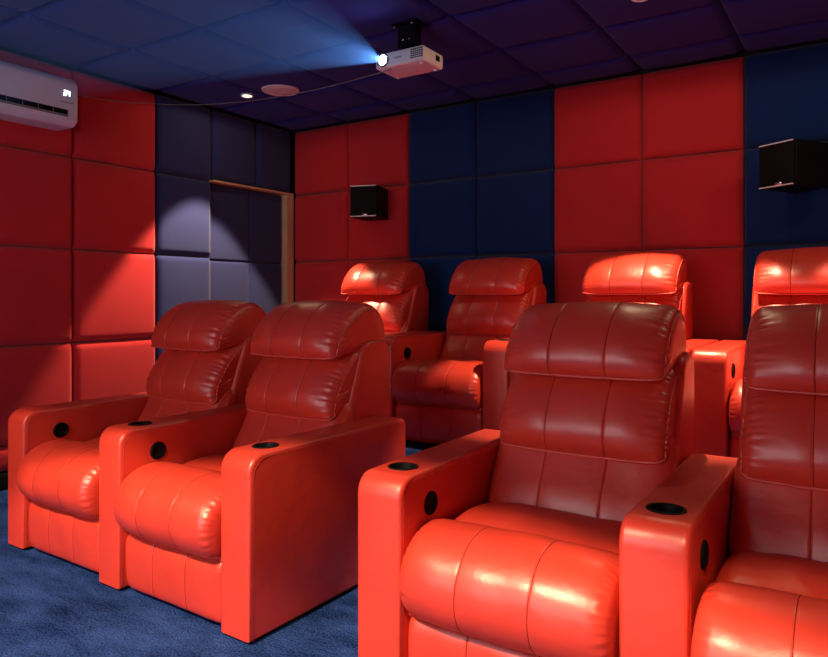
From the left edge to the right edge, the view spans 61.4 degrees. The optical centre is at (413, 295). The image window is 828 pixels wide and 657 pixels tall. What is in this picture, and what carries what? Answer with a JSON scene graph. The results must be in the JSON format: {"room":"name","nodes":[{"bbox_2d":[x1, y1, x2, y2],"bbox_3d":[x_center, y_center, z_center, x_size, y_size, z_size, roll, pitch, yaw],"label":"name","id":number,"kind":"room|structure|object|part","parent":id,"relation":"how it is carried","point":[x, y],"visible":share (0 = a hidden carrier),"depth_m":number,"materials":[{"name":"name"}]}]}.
{"room":"home theater","nodes":[
{"label":"home theater","id":0,"kind":"room"},
{"bbox_2d":[0,50,289,471],"bbox_3d":[-3.087,-0.180,3.343,0.303,2.660,7.150,0,0,33],"label":"wall","id":1,"kind":"structure","parent":0,"point":[105,218],"depth_m":4.65,"materials":[{"name":"red fabric"}]},
{"bbox_2d":[0,471,7,490],"bbox_3d":[-3.318,1.101,2.897,0.200,0.098,6.150,0,0,33],"label":"baseboard","id":2,"kind":"structure","parent":1,"relation":"attached to","point":[3,475],"depth_m":4.11,"materials":[{"name":"black"}]},
{"bbox_3d":[-2.429,0.975,4.265,0.203,0.147,0.624,0,0,33],"label":"padded panel","id":3,"kind":"part","parent":1,"relation":"part of","materials":[{"name":"red fabric"}]},
{"bbox_3d":[-2.429,-1.173,4.265,0.203,0.564,0.624,0,0,33],"label":"padded panel","id":4,"kind":"part","parent":1,"relation":"part of","materials":[{"name":"red fabric"}]},
{"bbox_3d":[-2.429,-0.594,4.265,0.203,0.590,0.624,0,0,33],"label":"padded panel","id":5,"kind":"part","parent":1,"relation":"part of","materials":[{"name":"red fabric"}]},
{"bbox_3d":[-2.429,0.004,4.265,0.203,0.600,0.624,0,0,33],"label":"padded panel","id":6,"kind":"part","parent":1,"relation":"part of","materials":[{"name":"red fabric"}]},
{"bbox_3d":[-2.429,0.603,4.265,0.203,0.591,0.624,0,0,33],"label":"padded panel","id":7,"kind":"part","parent":1,"relation":"part of","materials":[{"name":"red fabric"}]},
{"bbox_2d":[0,60,77,130],"bbox_3d":[-2.385,-1.180,3.965,0.214,0.300,0.898,0,0,33],"label":"air conditioner","id":8,"kind":"object","parent":1,"relation":"attached to","point":[28,96],"visible":1,"depth_m":4.08,"materials":[{"name":"white plastic"}]},
{"bbox_2d":[0,94,67,116],"bbox_3d":[-2.315,-1.103,3.905,0.016,0.042,0.773,0,0,33],"label":"air vent","id":9,"kind":"object","parent":8,"relation":"attached to","point":[13,101],"depth_m":4.05,"materials":[{"name":"black plastic"}]},
{"bbox_3d":[-2.088,-0.594,4.791,0.203,0.590,0.624,0,0,33],"label":"padded panel","id":10,"kind":"part","parent":1,"relation":"part of","materials":[{"name":"red fabric"}]},
{"bbox_3d":[-2.088,0.603,4.791,0.203,0.591,0.624,0,0,33],"label":"padded panel","id":11,"kind":"part","parent":1,"relation":"part of","materials":[{"name":"red fabric"}]},
{"bbox_3d":[-2.088,-1.173,4.791,0.203,0.564,0.624,0,0,33],"label":"padded panel","id":12,"kind":"part","parent":1,"relation":"part of","materials":[{"name":"red fabric"}]},
{"bbox_3d":[-2.088,0.004,4.791,0.203,0.600,0.624,0,0,33],"label":"padded panel","id":13,"kind":"part","parent":1,"relation":"part of","materials":[{"name":"red fabric"}]},
{"bbox_3d":[-1.780,0.603,5.265,0.203,0.591,0.500,0,0,33],"label":"padded panel","id":14,"kind":"part","parent":1,"relation":"part of","materials":[{"name":"blue fabric"}]},
{"bbox_3d":[-1.780,-1.173,5.265,0.203,0.564,0.500,0,0,33],"label":"padded panel","id":15,"kind":"part","parent":1,"relation":"part of","materials":[{"name":"blue fabric"}]},
{"bbox_3d":[-1.780,-0.594,5.265,0.203,0.590,0.500,0,0,33],"label":"padded panel","id":16,"kind":"part","parent":1,"relation":"part of","materials":[{"name":"blue fabric"}]},
{"bbox_3d":[-1.780,0.004,5.265,0.203,0.600,0.500,0,0,33],"label":"padded panel","id":17,"kind":"part","parent":1,"relation":"part of","materials":[{"name":"blue fabric"}]},
{"bbox_3d":[-1.517,-1.181,5.671,0.203,0.549,0.462,0,0,33],"label":"padded panel","id":18,"kind":"part","parent":1,"relation":"part of","materials":[{"name":"blue fabric"}]},
{"bbox_2d":[78,69,391,104],"bbox_3d":[-1.133,-1.274,4.096,2.159,0.187,0.665,0,0,33],"label":"cable","id":19,"kind":"object","parent":1,"relation":"attached to","point":[389,69],"visible":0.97,"depth_m":4.37,"materials":[{"name":"grey plastic"}]},
{"bbox_2d":[208,184,280,313],"bbox_3d":[-1.442,0.125,5.840,0.145,2.010,0.830,0,0,33],"label":"door","id":20,"kind":"structure","parent":1,"relation":"in","point":[245,255],"depth_m":5.79,"materials":[{"name":"blue fabric"}]},
{"bbox_3d":[-1.506,-0.577,5.652,0.048,0.600,0.433,0,0,33],"label":"padded panel","id":21,"kind":"part","parent":20,"relation":"part of","materials":[{"name":"blue fabric"}]},
{"bbox_3d":[-1.506,0.028,5.652,0.048,0.602,0.433,0,0,33],"label":"padded panel","id":22,"kind":"part","parent":20,"relation":"part of","materials":[{"name":"blue fabric"}]},
{"bbox_3d":[-1.282,-0.577,5.997,0.048,0.600,0.385,0,0,33],"label":"padded panel","id":23,"kind":"part","parent":20,"relation":"part of","materials":[{"name":"blue fabric"}]},
{"bbox_3d":[-1.282,0.028,5.997,0.048,0.602,0.385,0,0,33],"label":"padded panel","id":24,"kind":"part","parent":20,"relation":"part of","materials":[{"name":"blue fabric"}]},
{"bbox_2d":[208,180,293,303],"bbox_3d":[-1.397,0.123,5.860,0.198,2.053,0.912,0,0,33],"label":"trim","id":25,"kind":"structure","parent":1,"relation":"attached to","point":[287,199],"depth_m":6.14,"materials":[{"name":"brown wood"}]},
{"bbox_3d":[-1.272,-1.181,6.048,0.203,0.549,0.432,0,0,33],"label":"padded panel","id":26,"kind":"part","parent":1,"relation":"part of","materials":[{"name":"blue fabric"}]},
{"bbox_2d":[0,490,357,656],"bbox_3d":[-0.693,1.200,1.790,6.010,0.100,7.350,0,0,33],"label":"floor","id":27,"kind":"structure","parent":0,"point":[51,605],"depth_m":2.45,"materials":[{"name":"blue carpet"}]},
{"bbox_2d":[8,300,265,571],"bbox_3d":[-1.312,0.586,3.381,0.730,1.128,1.053,0,0,34],"label":"recliner","id":28,"kind":"object","parent":27,"relation":"on","point":[206,362],"visible":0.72,"depth_m":3.32,"materials":[{"name":"red leather"}]},
{"bbox_2d":[16,439,98,518],"bbox_3d":[-1.455,0.786,3.033,0.567,0.267,0.315,0,0,34],"label":"seat cushion","id":29,"kind":"object","parent":28,"relation":"on","point":[60,477],"depth_m":2.91,"materials":[{"name":"red leather"}]},
{"bbox_2d":[53,422,68,437],"bbox_3d":[-1.651,0.630,3.259,0.011,0.072,0.074,0,0,34],"label":"switch","id":30,"kind":"object","parent":28,"relation":"attached to","point":[60,429],"depth_m":3.26,"materials":[{"name":"black plastic"}]},
{"bbox_3d":[-1.561,0.832,3.528,0.150,0.613,0.886,0,0,34],"label":"armrest","id":31,"kind":"part","parent":28,"relation":"part of","materials":[{"name":"red leather"}]},
{"bbox_3d":[-1.153,0.594,3.479,0.577,0.318,0.267,0,0,34],"label":"backrest","id":32,"kind":"part","parent":28,"relation":"part of","materials":[{"name":"red leather"}]},
{"bbox_2d":[146,344,241,404],"bbox_3d":[-1.105,0.378,3.549,0.534,0.301,0.308,0,0,34],"label":"lumbar cushion","id":33,"kind":"object","parent":28,"relation":"on","point":[184,374],"depth_m":3.40,"materials":[{"name":"red leather"}]},
{"bbox_2d":[99,300,404,644],"bbox_3d":[-0.635,0.586,2.905,0.883,1.128,1.053,0,0,35],"label":"recliner","id":34,"kind":"object","parent":27,"relation":"on","point":[243,518],"visible":1,"depth_m":2.63,"materials":[{"name":"red leather"}]},
{"bbox_2d":[150,441,165,458],"bbox_3d":[-1.038,0.630,2.829,0.011,0.072,0.074,0,0,35],"label":"switch","id":35,"kind":"object","parent":34,"relation":"attached to","point":[157,448],"depth_m":2.83,"materials":[{"name":"black plastic"}]},
{"bbox_2d":[113,461,220,559],"bbox_3d":[-0.845,0.786,2.601,0.567,0.267,0.315,0,0,35],"label":"seat cushion","id":36,"kind":"object","parent":34,"relation":"on","point":[170,507],"depth_m":2.49,"materials":[{"name":"red leather"}]},
{"bbox_3d":[-0.946,0.832,3.097,0.150,0.613,0.886,0,0,35],"label":"armrest","id":37,"kind":"part","parent":34,"relation":"part of","materials":[{"name":"red leather"}]},
{"bbox_3d":[-0.538,0.594,3.045,0.577,0.318,0.267,0,0,35],"label":"backrest","id":38,"kind":"part","parent":34,"relation":"part of","materials":[{"name":"red leather"}]},
{"bbox_2d":[245,351,357,420],"bbox_3d":[-0.490,0.378,3.114,0.534,0.301,0.308,0,0,35],"label":"lumbar cushion","id":39,"kind":"object","parent":34,"relation":"on","point":[285,385],"depth_m":2.97,"materials":[{"name":"red leather"}]},
{"bbox_3d":[-0.345,0.832,2.681,0.150,0.613,0.886,0,0,35],"label":"armrest","id":40,"kind":"part","parent":34,"relation":"part of","materials":[{"name":"red leather"}]},
{"bbox_2d":[405,440,436,456],"bbox_3d":[1.130,1.012,3.764,4.900,0.275,1.846,0,0,33],"label":"platform","id":41,"kind":"object","parent":27,"relation":"on","point":[411,447],"depth_m":4.03,"materials":[{"name":"blue carpet"}]},
{"bbox_2d":[341,261,433,335],"bbox_3d":[-0.406,0.311,4.850,0.912,1.128,1.022,0,0,33],"label":"recliner","id":42,"kind":"object","parent":41,"relation":"on","point":[397,290],"visible":0.3,"depth_m":4.95,"materials":[{"name":"red leather"}]},
{"bbox_2d":[346,291,411,330],"bbox_3d":[-0.272,0.103,5.058,0.552,0.301,0.299,0,0,33],"label":"lumbar cushion","id":43,"kind":"object","parent":42,"relation":"on","point":[394,308],"depth_m":4.90,"materials":[{"name":"red leather"}]},
{"bbox_3d":[-0.316,0.319,4.989,0.596,0.318,0.259,0,0,33],"label":"backrest","id":44,"kind":"part","parent":42,"relation":"part of","materials":[{"name":"red leather"}]},
{"bbox_3d":[-0.100,0.556,4.630,0.155,0.613,0.860,0,0,33],"label":"armrest","id":45,"kind":"part","parent":42,"relation":"part of","materials":[{"name":"red leather"}]},
{"bbox_2d":[384,257,546,444],"bbox_3d":[0.364,0.311,4.351,0.912,1.128,1.022,0,0,33],"label":"recliner","id":46,"kind":"object","parent":41,"relation":"on","point":[453,383],"visible":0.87,"depth_m":4.15,"materials":[{"name":"red leather"}]},
{"bbox_2d":[404,347,410,358],"bbox_3d":[-0.040,0.355,4.275,0.012,0.072,0.072,0,0,33],"label":"switch","id":47,"kind":"object","parent":46,"relation":"attached to","point":[407,350],"depth_m":4.28,"materials":[{"name":"black plastic"}]},
{"bbox_3d":[0.037,0.556,4.541,0.155,0.613,0.860,0,0,33],"label":"armrest","id":48,"kind":"part","parent":46,"relation":"part of","materials":[{"name":"red leather"}]},
{"bbox_2d":[391,359,482,409],"bbox_3d":[0.169,0.511,4.050,0.586,0.267,0.306,0,0,33],"label":"seat cushion","id":49,"kind":"object","parent":46,"relation":"on","point":[416,384],"depth_m":3.94,"materials":[{"name":"red leather"}]},
{"bbox_3d":[0.454,0.319,4.490,0.596,0.318,0.259,0,0,33],"label":"backrest","id":50,"kind":"part","parent":46,"relation":"part of","materials":[{"name":"red leather"}]},
{"bbox_2d":[446,290,531,333],"bbox_3d":[0.498,0.103,4.558,0.552,0.301,0.299,0,0,33],"label":"lumbar cushion","id":51,"kind":"object","parent":46,"relation":"on","point":[470,311],"depth_m":4.44,"materials":[{"name":"red leather"}]},
{"bbox_3d":[0.671,0.556,4.130,0.155,0.613,0.860,0,0,33],"label":"armrest","id":52,"kind":"part","parent":46,"relation":"part of","materials":[{"name":"red leather"}]},
{"bbox_2d":[510,252,718,382],"bbox_3d":[1.132,0.311,3.853,0.912,1.128,1.022,0,0,33],"label":"recliner","id":53,"kind":"object","parent":41,"relation":"on","point":[647,278],"visible":0.24,"depth_m":3.97,"materials":[{"name":"red leather"}]},
{"bbox_2d":[586,290,682,312],"bbox_3d":[1.266,0.103,4.060,0.552,0.301,0.299,0,0,33],"label":"lumbar cushion","id":54,"kind":"object","parent":53,"relation":"on","point":[674,298],"depth_m":3.96,"materials":[{"name":"red leather"}]},
{"bbox_3d":[1.438,0.556,3.632,0.155,0.613,0.860,0,0,33],"label":"armrest","id":55,"kind":"part","parent":53,"relation":"part of","materials":[{"name":"red leather"}]},
{"bbox_2d":[692,247,827,457],"bbox_3d":[1.905,0.311,3.351,0.912,1.128,1.022,0,0,33],"label":"recliner","id":56,"kind":"object","parent":41,"relation":"on","point":[797,276],"visible":0.27,"depth_m":3.28,"materials":[{"name":"red leather"}]},
{"bbox_3d":[1.579,0.556,3.541,0.155,0.613,0.860,0,0,33],"label":"armrest","id":57,"kind":"part","parent":56,"relation":"part of","materials":[{"name":"red leather"}]},
{"bbox_2d":[732,363,735,377],"bbox_3d":[1.501,0.355,3.276,0.012,0.072,0.072,0,0,33],"label":"switch","id":58,"kind":"object","parent":56,"relation":"attached to","point":[733,364],"depth_m":3.26,"materials":[{"name":"black plastic"}]},
{"bbox_2d":[729,379,741,436],"bbox_3d":[1.710,0.511,3.051,0.586,0.267,0.306,0,0,33],"label":"seat cushion","id":59,"kind":"object","parent":56,"relation":"on","point":[735,387],"depth_m":3.10,"materials":[{"name":"red leather"}]},
{"bbox_2d":[753,294,827,313],"bbox_3d":[2.040,0.103,3.559,0.552,0.301,0.299,0,0,33],"label":"lumbar cushion","id":60,"kind":"object","parent":56,"relation":"on","point":[759,300],"depth_m":3.57,"materials":[{"name":"red leather"}]},
{"bbox_2d":[358,302,737,656],"bbox_3d":[0.463,0.586,2.178,0.946,1.128,1.002,0,0,33],"label":"recliner","id":61,"kind":"object","parent":27,"relation":"on","point":[591,523],"visible":1,"depth_m":2.03,"materials":[{"name":"red leather"}]},
{"bbox_3d":[0.124,0.832,2.376,0.160,0.613,0.843,0,0,33],"label":"armrest","id":62,"kind":"part","parent":61,"relation":"part of","materials":[{"name":"red leather"}]},
{"bbox_2d":[424,491,437,514],"bbox_3d":[0.051,0.630,2.114,0.012,0.072,0.071,0,0,33],"label":"switch","id":63,"kind":"object","parent":61,"relation":"attached to","point":[430,497],"depth_m":2.11,"materials":[{"name":"black plastic"}]},
{"bbox_2d":[399,519,618,656],"bbox_3d":[0.269,0.786,1.885,0.604,0.267,0.300,0,0,33],"label":"seat cushion","id":64,"kind":"object","parent":61,"relation":"on","point":[508,590],"depth_m":1.79,"materials":[{"name":"red leather"}]},
{"bbox_3d":[0.548,0.594,2.316,0.614,0.318,0.254,0,0,33],"label":"backrest","id":65,"kind":"part","parent":61,"relation":"part of","materials":[{"name":"red leather"}]},
{"bbox_2d":[500,369,676,461],"bbox_3d":[0.592,0.378,2.383,0.569,0.301,0.293,0,0,33],"label":"lumbar cushion","id":66,"kind":"object","parent":61,"relation":"on","point":[568,415],"depth_m":2.26,"materials":[{"name":"red leather"}]},
{"bbox_3d":[0.777,0.832,1.953,0.160,0.613,0.843,0,0,33],"label":"armrest","id":67,"kind":"part","parent":61,"relation":"part of","materials":[{"name":"red leather"}]},
{"bbox_2d":[700,539,708,569],"bbox_3d":[0.704,0.630,1.691,0.012,0.072,0.071,0,0,33],"label":"switch","id":68,"kind":"object","parent":61,"relation":"attached to","point":[704,548],"depth_m":1.67,"materials":[{"name":"black plastic"}]},
{"bbox_2d":[691,303,827,656],"bbox_3d":[1.163,0.586,1.679,0.777,1.128,1.002,0,0,33],"label":"recliner","id":69,"kind":"object","parent":27,"relation":"on","point":[769,598],"visible":1,"depth_m":1.88,"materials":[{"name":"red leather"}]},
{"bbox_2d":[691,581,827,656],"bbox_3d":[0.904,0.786,1.429,0.604,0.267,0.300,0,0,33],"label":"seat cushion","id":70,"kind":"object","parent":69,"relation":"on","point":[733,618],"depth_m":1.47,"materials":[{"name":"red leather"}]},
{"bbox_3d":[1.183,0.594,1.859,0.614,0.318,0.254,0,0,33],"label":"backrest","id":71,"kind":"part","parent":69,"relation":"part of","materials":[{"name":"red leather"}]},
{"bbox_2d":[742,388,827,488],"bbox_3d":[1.226,0.378,1.927,0.569,0.301,0.293,0,0,33],"label":"lumbar cushion","id":72,"kind":"object","parent":69,"relation":"on","point":[785,430],"depth_m":1.93,"materials":[{"name":"red leather"}]},
{"bbox_2d":[0,0,827,129],"bbox_3d":[-0.693,-1.526,1.790,6.010,0.167,7.350,0,0,33],"label":"ceiling","id":73,"kind":"structure","parent":0,"point":[213,52],"depth_m":3.97,"materials":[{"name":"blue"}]},
{"bbox_3d":[-2.441,-1.476,3.529,0.591,0.067,0.622,0,0,33],"label":"padded panel","id":74,"kind":"part","parent":73,"relation":"part of","materials":[{"name":"fabric"}]},
{"bbox_3d":[-1.936,-1.476,3.201,0.607,0.067,0.622,0,0,33],"label":"padded panel","id":75,"kind":"part","parent":73,"relation":"part of","materials":[{"name":"fabric"}]},
{"bbox_3d":[-2.100,-1.476,4.054,0.591,0.067,0.623,0,0,33],"label":"padded panel","id":76,"kind":"part","parent":73,"relation":"part of","materials":[{"name":"fabric"}]},
{"bbox_3d":[-1.595,-1.476,3.726,0.607,0.067,0.623,0,0,33],"label":"padded panel","id":77,"kind":"part","parent":73,"relation":"part of","materials":[{"name":"fabric"}]},
{"bbox_3d":[-1.763,-1.476,4.574,0.591,0.067,0.611,0,0,33],"label":"padded panel","id":78,"kind":"part","parent":73,"relation":"part of","materials":[{"name":"fabric"}]},
{"bbox_3d":[-1.258,-1.476,4.246,0.607,0.067,0.611,0,0,33],"label":"padded panel","id":79,"kind":"part","parent":73,"relation":"part of","materials":[{"name":"fabric"}]},
{"bbox_3d":[-1.084,-1.476,3.394,0.607,0.067,0.623,0,0,33],"label":"padded panel","id":80,"kind":"part","parent":73,"relation":"part of","materials":[{"name":"fabric"}]},
{"bbox_3d":[-1.438,-1.476,5.075,0.591,0.067,0.577,0,0,33],"label":"padded panel","id":81,"kind":"part","parent":73,"relation":"part of","materials":[{"name":"fabric"}]},
{"bbox_2d":[240,93,253,97],"bbox_3d":[-1.209,-1.450,5.045,0.096,0.024,0.096,0,0,33],"label":"recessed light","id":82,"kind":"object","parent":73,"relation":"in","point":[243,95],"visible":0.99,"depth_m":5.04,"materials":[{"name":"white"}]},
{"bbox_3d":[-1.135,-1.476,5.542,0.591,0.067,0.532,0,0,33],"label":"padded panel","id":83,"kind":"part","parent":73,"relation":"part of","materials":[{"name":"fabric"}]},
{"bbox_3d":[-0.933,-1.476,4.747,0.607,0.067,0.577,0,0,33],"label":"padded panel","id":84,"kind":"part","parent":73,"relation":"part of","materials":[{"name":"fabric"}]},
{"bbox_3d":[-0.746,-1.476,3.914,0.607,0.067,0.611,0,0,33],"label":"padded panel","id":85,"kind":"part","parent":73,"relation":"part of","materials":[{"name":"fabric"}]},
{"bbox_2d":[261,85,298,95],"bbox_3d":[-0.940,-1.446,4.900,0.260,0.021,0.260,0,0,33],"label":"ceiling speaker","id":86,"kind":"object","parent":73,"relation":"attached to","point":[276,90],"visible":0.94,"depth_m":4.89,"materials":[{"name":"white"}]},
{"bbox_3d":[-0.904,-1.476,5.898,0.591,0.067,0.309,0,0,33],"label":"padded panel","id":87,"kind":"part","parent":73,"relation":"part of","materials":[{"name":"fabric"}]},
{"bbox_3d":[-0.630,-1.476,5.215,0.607,0.067,0.532,0,0,33],"label":"padded panel","id":88,"kind":"part","parent":73,"relation":"part of","materials":[{"name":"fabric"}]},
{"bbox_3d":[-0.421,-1.476,4.415,0.607,0.067,0.577,0,0,33],"label":"padded panel","id":89,"kind":"part","parent":73,"relation":"part of","materials":[{"name":"fabric"}]},
{"bbox_3d":[-0.400,-1.476,5.570,0.607,0.067,0.309,0,0,33],"label":"padded panel","id":90,"kind":"part","parent":73,"relation":"part of","materials":[{"name":"fabric"}]},
{"bbox_3d":[-0.234,-1.476,3.582,0.607,0.067,0.611,0,0,33],"label":"padded panel","id":91,"kind":"part","parent":73,"relation":"part of","materials":[{"name":"fabric"}]},
{"bbox_3d":[-0.118,-1.476,4.883,0.607,0.067,0.532,0,0,33],"label":"padded panel","id":92,"kind":"part","parent":73,"relation":"part of","materials":[{"name":"fabric"}]},
{"bbox_2d":[376,18,442,78],"bbox_3d":[-0.027,-1.317,3.708,0.305,0.249,0.217,0,0,33],"label":"projector","id":93,"kind":"object","parent":73,"relation":"hanging from","point":[414,58],"visible":1,"depth_m":3.67,"materials":[{"name":"white plastic"}]},
{"bbox_2d":[410,46,422,58],"bbox_3d":[0.013,-1.243,3.568,0.072,0.048,0.003,0,0,33],"label":"vent grille","id":94,"kind":"object","parent":93,"relation":"attached to","point":[416,52],"depth_m":3.57,"materials":[{"name":"white plastic"}]},
{"bbox_3d":[0.090,-1.476,4.083,0.607,0.067,0.577,0,0,33],"label":"padded panel","id":95,"kind":"part","parent":73,"relation":"part of","materials":[{"name":"fabric"}]},
{"bbox_3d":[0.112,-1.476,5.238,0.607,0.067,0.309,0,0,33],"label":"padded panel","id":96,"kind":"part","parent":73,"relation":"part of","materials":[{"name":"fabric"}]},
{"bbox_3d":[0.277,-1.476,3.250,0.607,0.067,0.611,0,0,33],"label":"padded panel","id":97,"kind":"part","parent":73,"relation":"part of","materials":[{"name":"fabric"}]},
{"bbox_3d":[0.394,-1.476,4.551,0.607,0.067,0.532,0,0,33],"label":"padded panel","id":98,"kind":"part","parent":73,"relation":"part of","materials":[{"name":"fabric"}]},
{"bbox_3d":[0.624,-1.476,4.906,0.607,0.067,0.309,0,0,33],"label":"padded panel","id":99,"kind":"part","parent":73,"relation":"part of","materials":[{"name":"fabric"}]},
{"bbox_3d":[0.602,-1.476,3.751,0.607,0.067,0.577,0,0,33],"label":"padded panel","id":100,"kind":"part","parent":73,"relation":"part of","materials":[{"name":"fabric"}]},
{"bbox_3d":[0.905,-1.476,4.219,0.607,0.067,0.532,0,0,33],"label":"padded panel","id":101,"kind":"part","parent":73,"relation":"part of","materials":[{"name":"fabric"}]},
{"bbox_3d":[1.136,-1.476,4.574,0.607,0.067,0.309,0,0,33],"label":"padded panel","id":102,"kind":"part","parent":73,"relation":"part of","materials":[{"name":"fabric"}]},
{"bbox_3d":[1.114,-1.476,3.419,0.607,0.067,0.577,0,0,33],"label":"padded panel","id":103,"kind":"part","parent":73,"relation":"part of","materials":[{"name":"fabric"}]},
{"bbox_3d":[1.417,-1.476,3.887,0.607,0.067,0.532,0,0,33],"label":"padded panel","id":104,"kind":"part","parent":73,"relation":"part of","materials":[{"name":"fabric"}]},
{"bbox_3d":[1.648,-1.476,4.242,0.607,0.067,0.309,0,0,33],"label":"padded panel","id":105,"kind":"part","parent":73,"relation":"part of","materials":[{"name":"fabric"}]},
{"bbox_3d":[1.929,-1.476,3.555,0.607,0.067,0.532,0,0,33],"label":"padded panel","id":106,"kind":"part","parent":73,"relation":"part of","materials":[{"name":"fabric"}]},
{"bbox_3d":[2.159,-1.476,3.910,0.607,0.067,0.309,0,0,33],"label":"padded panel","id":107,"kind":"part","parent":73,"relation":"part of","materials":[{"name":"fabric"}]},
{"bbox_2d":[285,38,827,340],"bbox_3d":[1.255,-0.180,4.792,6.010,2.660,0.193,0,0,33],"label":"wall","id":108,"kind":"structure","parent":0,"point":[665,159],"depth_m":4.75,"materials":[{"name":"red fabric"}]},
{"bbox_3d":[-0.804,-1.173,6.068,0.607,0.564,0.093,0,0,33],"label":"padded panel","id":109,"kind":"part","parent":108,"relation":"part of","materials":[{"name":"red fabric"}]},
{"bbox_3d":[-0.804,-0.594,6.068,0.607,0.590,0.093,0,0,33],"label":"padded panel","id":110,"kind":"part","parent":108,"relation":"part of","materials":[{"name":"red fabric"}]},
{"bbox_3d":[-0.804,0.004,6.068,0.607,0.600,0.093,0,0,33],"label":"padded panel","id":111,"kind":"part","parent":108,"relation":"part of","materials":[{"name":"red fabric"}]},
{"bbox_2d":[350,185,387,220],"bbox_3d":[-0.347,-0.730,5.547,0.224,0.246,0.344,0,0,16],"label":"wall speaker","id":112,"kind":"object","parent":108,"relation":"attached to","point":[367,202],"visible":1,"depth_m":5.40,"materials":[{"name":"black plastic"}]},
{"bbox_2d":[350,186,376,215],"bbox_3d":[-0.391,-0.730,5.393,0.216,0.234,0.016,0,0,16],"label":"grille","id":113,"kind":"object","parent":112,"relation":"attached to","point":[363,199],"depth_m":5.38,"materials":[{"name":"black fabric"}]},
{"bbox_3d":[-0.292,-1.173,5.736,0.607,0.564,0.093,0,0,33],"label":"padded panel","id":114,"kind":"part","parent":108,"relation":"part of","materials":[{"name":"red fabric"}]},
{"bbox_3d":[-0.292,-0.594,5.736,0.607,0.590,0.093,0,0,33],"label":"padded panel","id":115,"kind":"part","parent":108,"relation":"part of","materials":[{"name":"red fabric"}]},
{"bbox_3d":[-0.292,0.004,5.736,0.607,0.600,0.093,0,0,33],"label":"padded panel","id":116,"kind":"part","parent":108,"relation":"part of","materials":[{"name":"red fabric"}]},
{"bbox_3d":[0.220,-1.173,5.404,0.607,0.564,0.093,0,0,33],"label":"padded panel","id":117,"kind":"part","parent":108,"relation":"part of","materials":[{"name":"blue fabric"}]},
{"bbox_3d":[0.220,-0.594,5.404,0.607,0.590,0.093,0,0,33],"label":"padded panel","id":118,"kind":"part","parent":108,"relation":"part of","materials":[{"name":"blue fabric"}]},
{"bbox_3d":[0.220,0.004,5.404,0.607,0.600,0.093,0,0,33],"label":"padded panel","id":119,"kind":"part","parent":108,"relation":"part of","materials":[{"name":"blue fabric"}]},
{"bbox_3d":[0.732,-1.173,5.072,0.607,0.564,0.093,0,0,33],"label":"padded panel","id":120,"kind":"part","parent":108,"relation":"part of","materials":[{"name":"blue fabric"}]},
{"bbox_3d":[0.732,-0.594,5.072,0.607,0.590,0.093,0,0,33],"label":"padded panel","id":121,"kind":"part","parent":108,"relation":"part of","materials":[{"name":"blue fabric"}]},
{"bbox_3d":[0.732,0.004,5.072,0.607,0.600,0.093,0,0,33],"label":"padded panel","id":122,"kind":"part","parent":108,"relation":"part of","materials":[{"name":"blue fabric"}]},
{"bbox_3d":[1.243,-1.173,4.740,0.607,0.564,0.093,0,0,33],"label":"padded panel","id":123,"kind":"part","parent":108,"relation":"part of","materials":[{"name":"red fabric"}]},
{"bbox_3d":[1.243,-0.594,4.740,0.607,0.590,0.093,0,0,33],"label":"padded panel","id":124,"kind":"part","parent":108,"relation":"part of","materials":[{"name":"red fabric"}]},
{"bbox_3d":[1.243,0.004,4.740,0.607,0.600,0.093,0,0,33],"label":"padded panel","id":125,"kind":"part","parent":108,"relation":"part of","materials":[{"name":"red fabric"}]},
{"bbox_3d":[1.755,-1.173,4.408,0.607,0.564,0.093,0,0,33],"label":"padded panel","id":126,"kind":"part","parent":108,"relation":"part of","materials":[{"name":"red fabric"}]},
{"bbox_3d":[1.755,-0.594,4.408,0.607,0.590,0.093,0,0,33],"label":"padded panel","id":127,"kind":"part","parent":108,"relation":"part of","materials":[{"name":"red fabric"}]},
{"bbox_3d":[1.755,0.004,4.408,0.607,0.600,0.093,0,0,33],"label":"padded panel","id":128,"kind":"part","parent":108,"relation":"part of","materials":[{"name":"red fabric"}]},
{"bbox_3d":[2.267,-1.173,4.076,0.607,0.564,0.093,0,0,33],"label":"padded panel","id":129,"kind":"part","parent":108,"relation":"part of","materials":[{"name":"blue fabric"}]},
{"bbox_3d":[2.267,-0.594,4.076,0.607,0.590,0.093,0,0,33],"label":"padded panel","id":130,"kind":"part","parent":108,"relation":"part of","materials":[{"name":"blue fabric"}]},
{"bbox_3d":[2.267,0.004,4.076,0.607,0.600,0.093,0,0,33],"label":"padded panel","id":131,"kind":"part","parent":108,"relation":"part of","materials":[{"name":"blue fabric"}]},
{"bbox_2d":[759,139,827,192],"bbox_3d":[2.166,-0.715,3.896,0.416,0.246,0.224,0,0,-24],"label":"wall speaker","id":132,"kind":"object","parent":108,"relation":"attached to","point":[791,165],"visible":1,"depth_m":3.79,"materials":[{"name":"black plastic"}]},
{"bbox_2d":[759,140,794,187],"bbox_3d":[1.987,-0.715,3.816,0.016,0.234,0.216,0,0,-24],"label":"grille","id":133,"kind":"object","parent":132,"relation":"attached to","point":[776,160],"depth_m":3.80,"materials":[{"name":"black fabric"}]}
]}

